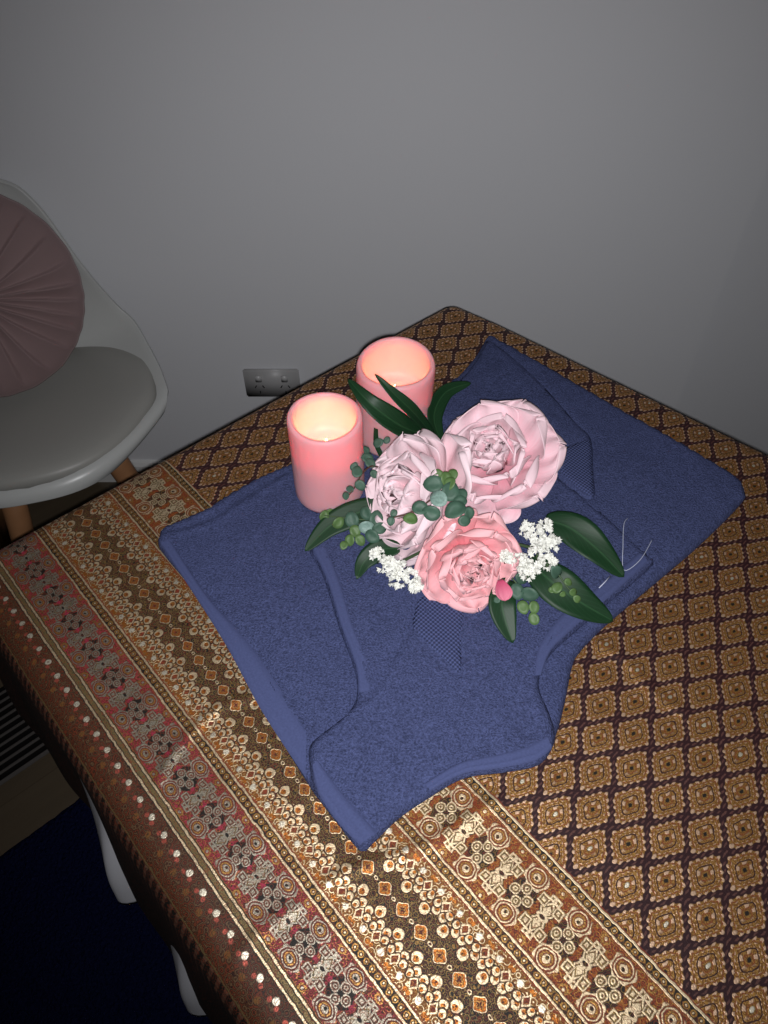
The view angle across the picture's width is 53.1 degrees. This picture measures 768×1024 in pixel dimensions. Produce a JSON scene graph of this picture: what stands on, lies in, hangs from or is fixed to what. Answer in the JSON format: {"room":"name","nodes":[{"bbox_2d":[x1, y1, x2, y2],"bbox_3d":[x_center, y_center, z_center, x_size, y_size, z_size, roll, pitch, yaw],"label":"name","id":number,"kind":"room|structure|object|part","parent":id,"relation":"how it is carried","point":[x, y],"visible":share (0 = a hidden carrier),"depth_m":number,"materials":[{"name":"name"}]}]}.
{"room":"dining room","nodes":[
{"label":"dining room","id":0,"kind":"room"},
{"bbox_2d":[0,482,118,855],"bbox_3d":[0.100,1.213,0.805,5.000,0.100,4.000,0,50,0],"label":"floor","id":1,"kind":"structure","parent":0,"point":[36,795],"depth_m":1.36,"materials":[{"name":"brown wood"}]},
{"bbox_2d":[0,686,48,785],"bbox_3d":[-0.917,0.549,1.301,0.950,0.006,0.183,-34,57,-25],"label":"striped mat","id":2,"kind":"object","parent":1,"relation":"on","point":[21,747],"visible":0.15,"depth_m":1.41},
{"bbox_2d":[0,179,168,548],"bbox_3d":[-0.621,-0.136,1.399,0.479,0.757,0.431,-12,51,-10],"label":"shell chair","id":3,"kind":"object","parent":1,"relation":"on","point":[61,436],"visible":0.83,"depth_m":1.32,"materials":[{"name":"grey plastic"}]},
{"bbox_3d":[-0.778,-0.054,1.544,0.150,0.429,0.044,11,50,9],"label":"leg","id":4,"kind":"part","parent":3,"relation":"part of","materials":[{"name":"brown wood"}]},
{"bbox_3d":[-0.655,0.094,1.418,0.044,0.429,0.150,11,50,9],"label":"leg","id":5,"kind":"part","parent":3,"relation":"part of","materials":[{"name":"brown wood"}]},
{"bbox_2d":[0,194,84,396],"bbox_3d":[-0.657,-0.346,1.235,0.331,0.299,0.178,-23,53,-19],"label":"round cushion","id":6,"kind":"object","parent":3,"relation":"on","point":[42,297],"visible":1,"depth_m":1.24,"materials":[{"name":"pink fabric"}]},
{"bbox_3d":[-0.460,-0.008,1.505,0.151,0.429,0.044,8,50,6],"label":"leg","id":7,"kind":"part","parent":3,"relation":"part of","materials":[{"name":"brown wood"}]},
{"bbox_2d":[0,798,212,1023],"bbox_3d":[0.185,0.951,0.948,1.900,0.020,1.853,-34,57,-25],"label":"rug","id":8,"kind":"object","parent":1,"relation":"on","point":[71,953],"visible":0.09,"depth_m":1.18,"materials":[{"name":"blue carpet"}]},
{"bbox_3d":[0.487,0.634,0.744,0.724,0.706,1.853,-34,57,-25],"label":"table","id":9,"kind":"object","parent":8,"relation":"on","visible":0},
{"bbox_2d":[79,777,206,1016],"bbox_3d":[0.483,0.529,0.607,0.861,0.366,1.921,-34,57,-25],"label":"sheet","id":10,"kind":"object","parent":9,"relation":"on","point":[117,880],"visible":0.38,"depth_m":0.75,"materials":[{"name":"grey fabric"}]},
{"bbox_2d":[0,307,767,1023],"bbox_3d":[0.489,0.544,0.641,0.852,0.446,1.969,-34,57,-25],"label":"tablecloth","id":11,"kind":"object","parent":9,"relation":"on","point":[620,876],"visible":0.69,"depth_m":0.62,"materials":[{"name":"brown fabric"}]},
{"bbox_2d":[158,336,745,808],"bbox_3d":[0.080,0.019,0.788,0.561,0.014,0.419,-34,58,-26],"label":"cloth","id":12,"kind":"object","parent":11,"relation":"on","point":[244,558],"visible":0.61,"depth_m":0.78,"materials":[{"name":"blue fabric"}]},
{"bbox_2d":[286,392,364,512],"bbox_3d":[-0.058,-0.059,0.782,0.074,0.108,0.074,0,50,0],"label":"candle","id":13,"kind":"object","parent":12,"relation":"on","point":[325,429],"visible":0.92,"depth_m":0.76,"materials":[{"name":"pink wax"}]},
{"bbox_2d":[356,337,434,455],"bbox_3d":[0.011,-0.123,0.841,0.086,0.108,0.084,12,51,10],"label":"candle","id":14,"kind":"object","parent":12,"relation":"on","point":[406,364],"visible":0.59,"depth_m":0.83,"materials":[{"name":"pink wax"}]},
{"bbox_2d":[309,468,652,850],"bbox_3d":[0.052,0.089,0.719,0.295,0.010,0.437,27,55,21],"label":"hand towel","id":15,"kind":"object","parent":12,"relation":"on","point":[443,699],"visible":0.52,"depth_m":0.66,"materials":[{"name":"blue fabric"}]},
{"bbox_2d":[305,374,624,642],"bbox_3d":[0.057,-0.012,0.730,0.263,0.136,0.316,-20,52,-16],"label":"flower bouquet","id":16,"kind":"object","parent":15,"relation":"on","point":[437,494],"visible":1,"depth_m":0.73,"materials":[{"name":"pink plant"}]},
{"bbox_3d":[0.019,-0.020,0.729,0.044,0.054,0.048,-16,51,-13],"label":"peony flower","id":17,"kind":"part","parent":16,"relation":"part of","materials":[{"name":"pink plant"}]},
{"bbox_3d":[0.077,0.051,0.692,0.035,0.036,0.036,34,58,26],"label":"peony flower","id":18,"kind":"part","parent":16,"relation":"part of","materials":[{"name":"pink plant"}]},
{"bbox_3d":[0.105,-0.055,0.742,0.047,0.044,0.042,30,56,23],"label":"peony flower","id":19,"kind":"part","parent":16,"relation":"part of","materials":[{"name":"pink plant"}]},
{"bbox_3d":[0.139,0.038,0.711,0.033,0.018,0.054,30,56,23],"label":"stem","id":20,"kind":"part","parent":16,"relation":"part of","materials":[{"name":"white plant"}]},
{"bbox_2d":[622,518,651,570],"bbox_3d":[0.245,0.033,0.763,0.032,0.012,0.073,25,54,20],"label":"thread","id":21,"kind":"object","parent":12,"relation":"on","point":[627,518],"visible":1,"depth_m":0.75,"materials":[{"name":"white"}]},
{"bbox_2d":[0,0,767,459],"bbox_3d":[-0.882,-1.004,0.957,3.035,2.550,0.250,0,50,0],"label":"wall","id":22,"kind":"structure","parent":0,"point":[301,185],"depth_m":1.27,"materials":[{"name":"paint"}]},
{"bbox_2d":[99,460,164,481],"bbox_3d":[-0.882,-0.097,1.817,3.035,0.063,0.013,0,50,0],"label":"baseboard","id":23,"kind":"structure","parent":22,"relation":"attached to","point":[141,466],"depth_m":1.80,"materials":[{"name":"white paint"}]},
{"bbox_2d":[243,369,299,396],"bbox_3d":[-0.234,-0.269,1.614,0.116,0.073,0.014,0,50,0],"label":"power outlet","id":24,"kind":"object","parent":22,"relation":"attached to","point":[258,382],"visible":0.95,"depth_m":1.61,"materials":[{"name":"grey plastic"}]},
{"bbox_2d":[255,376,261,381],"bbox_3d":[-0.262,-0.277,1.600,0.013,0.017,0.007,0,50,0],"label":"rocker switch","id":25,"kind":"object","parent":24,"relation":"attached to","point":[257,378],"depth_m":1.60,"materials":[{"name":"grey plastic"}]},
{"bbox_2d":[281,376,287,381],"bbox_3d":[-0.207,-0.277,1.600,0.013,0.017,0.007,0,50,0],"label":"rocker switch","id":26,"kind":"object","parent":24,"relation":"attached to","point":[283,378],"depth_m":1.60,"materials":[{"name":"grey plastic"}]},
{"bbox_2d":[675,168,767,455],"bbox_3d":[1.617,-1.022,0.971,1.965,2.550,0.205,0,50,0],"label":"wall","id":27,"kind":"structure","parent":0,"point":[725,390],"depth_m":1.62,"materials":[{"name":"paint"}]}
]}

